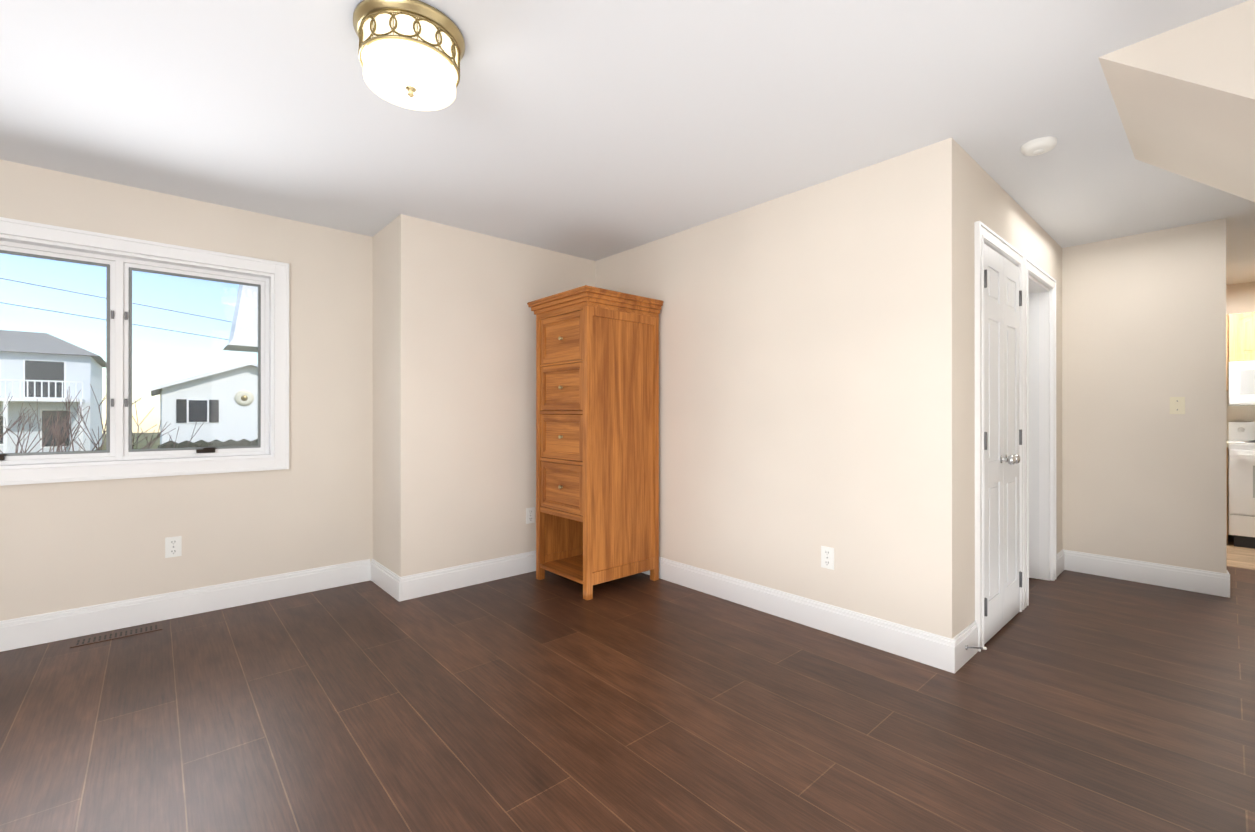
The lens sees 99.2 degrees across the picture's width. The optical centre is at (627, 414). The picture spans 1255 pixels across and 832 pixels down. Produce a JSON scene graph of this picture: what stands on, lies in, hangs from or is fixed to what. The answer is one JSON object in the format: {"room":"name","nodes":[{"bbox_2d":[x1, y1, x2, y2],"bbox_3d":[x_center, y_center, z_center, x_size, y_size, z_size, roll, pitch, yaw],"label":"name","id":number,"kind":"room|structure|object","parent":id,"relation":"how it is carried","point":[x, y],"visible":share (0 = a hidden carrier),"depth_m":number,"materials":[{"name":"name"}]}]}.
{"room":"living room","nodes":[
{"label":"living room","id":0,"kind":"room"},
{"bbox_2d":[0,159,372,620],"bbox_3d":[-0.902,-0.043,4.746,11.100,2.440,0.200,0,0,-42],"label":"wall","id":1,"kind":"structure","parent":0,"point":[70,545],"depth_m":3.23,"materials":[{"name":"paint"}]},
{"bbox_2d":[0,217,288,485],"bbox_3d":[-2.852,-0.310,2.997,1.596,1.326,0.226,0,0,-42],"label":"window unit","id":2,"kind":"structure","parent":1,"relation":"in","point":[119,354],"depth_m":3.02,"materials":[{"name":"white"}]},
{"bbox_2d":[165,536,181,557],"bbox_3d":[-2.619,0.765,3.080,0.072,0.116,0.008,0,0,-42],"label":"outlet","id":3,"kind":"object","parent":1,"relation":"attached to","point":[173,546],"visible":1,"depth_m":3.08,"materials":[{"name":"white plastic"}]},
{"bbox_2d":[0,549,1229,673],"bbox_3d":[0.067,1.099,1.742,8.160,0.150,5.578,0,0,-42],"label":"baseboard","id":4,"kind":"structure","parent":1,"relation":"attached to","point":[954,655],"depth_m":3.23,"materials":[{"name":"white wood"}]},
{"bbox_2d":[965,645,986,649],"bbox_3d":[1.637,1.100,2.515,0.096,0.022,0.019,0,0,4],"label":"doorstop","id":5,"kind":"object","parent":4,"relation":"attached to","point":[967,647],"visible":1,"depth_m":2.51,"materials":[{"name":"silver metal"}]},
{"bbox_2d":[373,214,594,576],"bbox_3d":[-0.995,-0.043,4.143,1.680,2.440,0.578,0,0,-42],"label":"wall","id":6,"kind":"structure","parent":0,"point":[454,400],"depth_m":3.65,"materials":[{"name":"paint"}]},
{"bbox_2d":[526,507,534,523],"bbox_3d":[-0.725,0.756,3.990,0.072,0.116,0.008,0,0,-42],"label":"outlet","id":7,"kind":"object","parent":6,"relation":"attached to","point":[530,515],"visible":1,"depth_m":3.99,"materials":[{"name":"white plastic"}]},
{"bbox_2d":[0,535,1254,831],"bbox_3d":[1.010,1.235,2.593,11.100,0.120,6.000,0,0,-42],"label":"floor","id":8,"kind":"structure","parent":0,"point":[1066,700],"depth_m":2.05,"materials":[{"name":"brown wood"}]},
{"bbox_2d":[70,623,161,647],"bbox_3d":[-2.705,1.173,2.838,0.350,0.004,0.110,0,0,-42],"label":"floor vent","id":9,"kind":"object","parent":8,"relation":"in","point":[113,635],"visible":1,"depth_m":2.83,"materials":[{"name":"brown"}]},
{"bbox_2d":[527,285,662,599],"bbox_3d":[-0.232,0.189,3.792,0.686,1.975,0.692,0,0,-42],"label":"tall cabinet","id":10,"kind":"object","parent":8,"relation":"on","point":[597,435],"visible":1,"depth_m":3.60,"materials":[{"name":"brown wood"}]},
{"bbox_2d":[1226,441,1227,543],"bbox_3d":[5.211,0.718,5.445,0.628,0.920,1.218,0,0,-42],"label":"base cabinet","id":11,"kind":"object","parent":8,"relation":"on","point":[1227,489],"visible":0.12,"depth_m":4.80,"materials":[{"name":"brown wood"}]},
{"bbox_2d":[1228,422,1254,548],"bbox_3d":[5.838,0.625,4.676,0.695,1.105,0.764,0,0,-42],"label":"stove","id":12,"kind":"object","parent":8,"relation":"on","point":[1241,442],"visible":1,"depth_m":4.72,"materials":[{"name":"white metal"}]},
{"bbox_2d":[0,0,1254,284],"bbox_3d":[1.010,-1.325,2.596,11.100,0.120,6.000,0,0,-42],"label":"ceiling","id":13,"kind":"structure","parent":0,"point":[594,130],"depth_m":2.23,"materials":[{"name":"white paint"}]},
{"bbox_2d":[353,0,464,110],"bbox_3d":[-0.721,-1.160,1.776,0.344,0.212,0.344,0,0,-42],"label":"ceiling light","id":14,"kind":"object","parent":13,"relation":"attached to","point":[411,53],"visible":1,"depth_m":1.68,"materials":[{"name":"white glass"}]},
{"bbox_2d":[1021,136,1056,155],"bbox_3d":[1.925,-1.245,2.499,0.136,0.041,0.136,0,0,-42],"label":"smoke detector","id":15,"kind":"object","parent":13,"relation":"attached to","point":[1038,146],"visible":1,"depth_m":2.47,"materials":[{"name":"white plastic"}]},
{"bbox_2d":[595,137,960,638],"bbox_3d":[0.653,-0.044,3.462,0.120,2.440,2.630,0,0,-42],"label":"wall","id":16,"kind":"structure","parent":0,"point":[809,371],"depth_m":2.91,"materials":[{"name":"paint"}]},
{"bbox_2d":[821,546,833,569],"bbox_3d":[1.080,0.775,2.884,0.008,0.116,0.072,0,0,-42],"label":"outlet","id":17,"kind":"object","parent":16,"relation":"attached to","point":[827,557],"visible":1,"depth_m":2.88,"materials":[{"name":"white plastic"}]},
{"bbox_2d":[960,146,1061,630],"bbox_3d":[2.444,-0.044,3.374,2.440,2.440,0.120,0,0,-42],"label":"wall","id":18,"kind":"structure","parent":0,"point":[988,200],"depth_m":2.65,"materials":[{"name":"paint"}]},
{"bbox_2d":[974,221,1024,651],"bbox_3d":[2.018,0.109,2.980,0.866,2.133,0.144,0,0,-42],"label":"door frame","id":19,"kind":"structure","parent":18,"relation":"attached to","point":[986,235],"depth_m":2.68,"materials":[{"name":"white wood"}]},
{"bbox_2d":[984,244,1021,643],"bbox_3d":[2.073,0.150,2.918,0.708,2.030,0.100,0,0,-42],"label":"closet door","id":20,"kind":"structure","parent":18,"relation":"in","point":[1002,444],"depth_m":2.90,"materials":[{"name":"white wood"}]},
{"bbox_2d":[1029,293,1038,578],"bbox_3d":[2.595,0.151,3.909,0.382,2.030,0.614,0,0,-42],"label":"door","id":21,"kind":"structure","parent":18,"relation":"in","point":[1033,435],"depth_m":3.80,"materials":[{"name":"white wood"}]},
{"bbox_2d":[1024,256,1056,607],"bbox_3d":[2.691,0.109,3.578,0.866,2.133,0.144,0,0,-42],"label":"door frame","id":22,"kind":"structure","parent":18,"relation":"attached to","point":[1047,457],"depth_m":3.77,"materials":[{"name":"white wood"}]},
{"bbox_2d":[1062,218,1226,573],"bbox_3d":[3.627,-0.044,3.789,0.120,2.440,0.830,0,0,-42],"label":"wall","id":23,"kind":"structure","parent":0,"point":[1143,342],"depth_m":3.71,"materials":[{"name":"paint"}]},
{"bbox_2d":[1170,397,1184,413],"bbox_3d":[3.704,-0.059,3.598,0.018,0.116,0.072,0,0,-42],"label":"light switch","id":24,"kind":"object","parent":23,"relation":"attached to","point":[1177,405],"visible":1,"depth_m":3.60,"materials":[{"name":"beige plastic"}]},
{"bbox_2d":[1098,0,1254,201],"bbox_3d":[2.283,-1.020,2.055,1.133,0.532,0.620,0,0,-42],"label":"soffit","id":25,"kind":"structure","parent":0,"point":[1183,96],"depth_m":1.85,"materials":[{"name":"paint"}]},
{"bbox_2d":[1226,281,1254,535],"bbox_3d":[5.091,-0.041,6.206,0.200,2.440,5.978,0,0,-42],"label":"wall","id":26,"kind":"structure","parent":0,"point":[1240,297],"depth_m":5.15,"materials":[{"name":"paint"}]},
{"bbox_2d":[1226,364,1227,390],"bbox_3d":[5.523,-0.577,5.307,0.346,0.710,0.728,0,0,-42],"label":"upper cabinet","id":27,"kind":"object","parent":26,"relation":"attached to","point":[1226,364],"depth_m":4.98,"materials":[{"name":"brown wood"}]},
{"bbox_2d":[1226,312,1254,363],"bbox_3d":[5.869,-0.711,4.918,0.346,0.443,0.442,0,0,-42],"label":"upper cabinet","id":28,"kind":"object","parent":26,"relation":"attached to","point":[1240,336],"depth_m":4.92,"materials":[{"name":"yellow wood"}]},
{"bbox_2d":[1229,361,1254,405],"bbox_3d":[5.954,-0.284,4.781,0.400,0.403,0.760,0,0,-42],"label":"over-the-range microwave","id":29,"kind":"object","parent":28,"relation":"attached to","point":[1241,383],"visible":1,"depth_m":4.87,"materials":[{"name":"white"}]},
{"label":"outside","id":30,"kind":"structure","parent":0,"visible":0},
{"bbox_2d":[96,432,159,449],"bbox_3d":[-27.093,2.202,34.601,120.000,0.220,79.212,0,0,-42],"label":"ground","id":31,"kind":"structure","parent":30,"point":[145,441],"depth_m":43.14,"materials":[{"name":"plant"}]},
{"bbox_2d":[0,330,105,452],"bbox_3d":[-34.153,-1.068,30.280,6.500,6.350,10.900,0,0,-42],"label":"house","id":32,"kind":"structure","parent":31,"relation":"on","point":[31,383],"depth_m":28.02,"materials":[{"name":"grey"}]},
{"bbox_2d":[0,386,204,452],"bbox_3d":[-7.700,0.667,5.638,5.158,2.834,3.224,0,0,18],"label":"bush","id":33,"kind":"object","parent":31,"relation":"on","point":[58,435],"depth_m":6.09,"materials":[{"name":"brown plant"}]},
{"bbox_2d":[151,361,257,444],"bbox_3d":[-20.098,-0.141,27.557,6.700,4.490,9.640,0,0,-42],"label":"house","id":34,"kind":"structure","parent":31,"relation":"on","point":[190,394],"depth_m":23.34,"materials":[{"name":"white"}]},
{"bbox_2d":[158,438,257,447],"bbox_3d":[-16.275,1.573,23.087,6.231,1.050,1.176,0,0,-42],"label":"hedge","id":35,"kind":"object","parent":31,"relation":"on","point":[218,444],"depth_m":21.98,"materials":[{"name":"grey"}]},
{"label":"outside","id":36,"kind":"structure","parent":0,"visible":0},
{"bbox_2d":[0,278,230,339],"bbox_3d":[-10.975,-2.249,11.947,0.013,1.643,12.095,0,0,41],"label":"power line","id":37,"kind":"structure","parent":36,"point":[105,319],"depth_m":11.48,"materials":[{"name":"grey metal"}]},
{"bbox_2d":[223,285,257,351],"bbox_3d":[-2.969,-1.152,5.147,1.460,1.140,0.500,0,0,-42],"label":"eave","id":38,"kind":"object","parent":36,"point":[247,311],"depth_m":4.61,"materials":[{"name":"white"}]}
]}

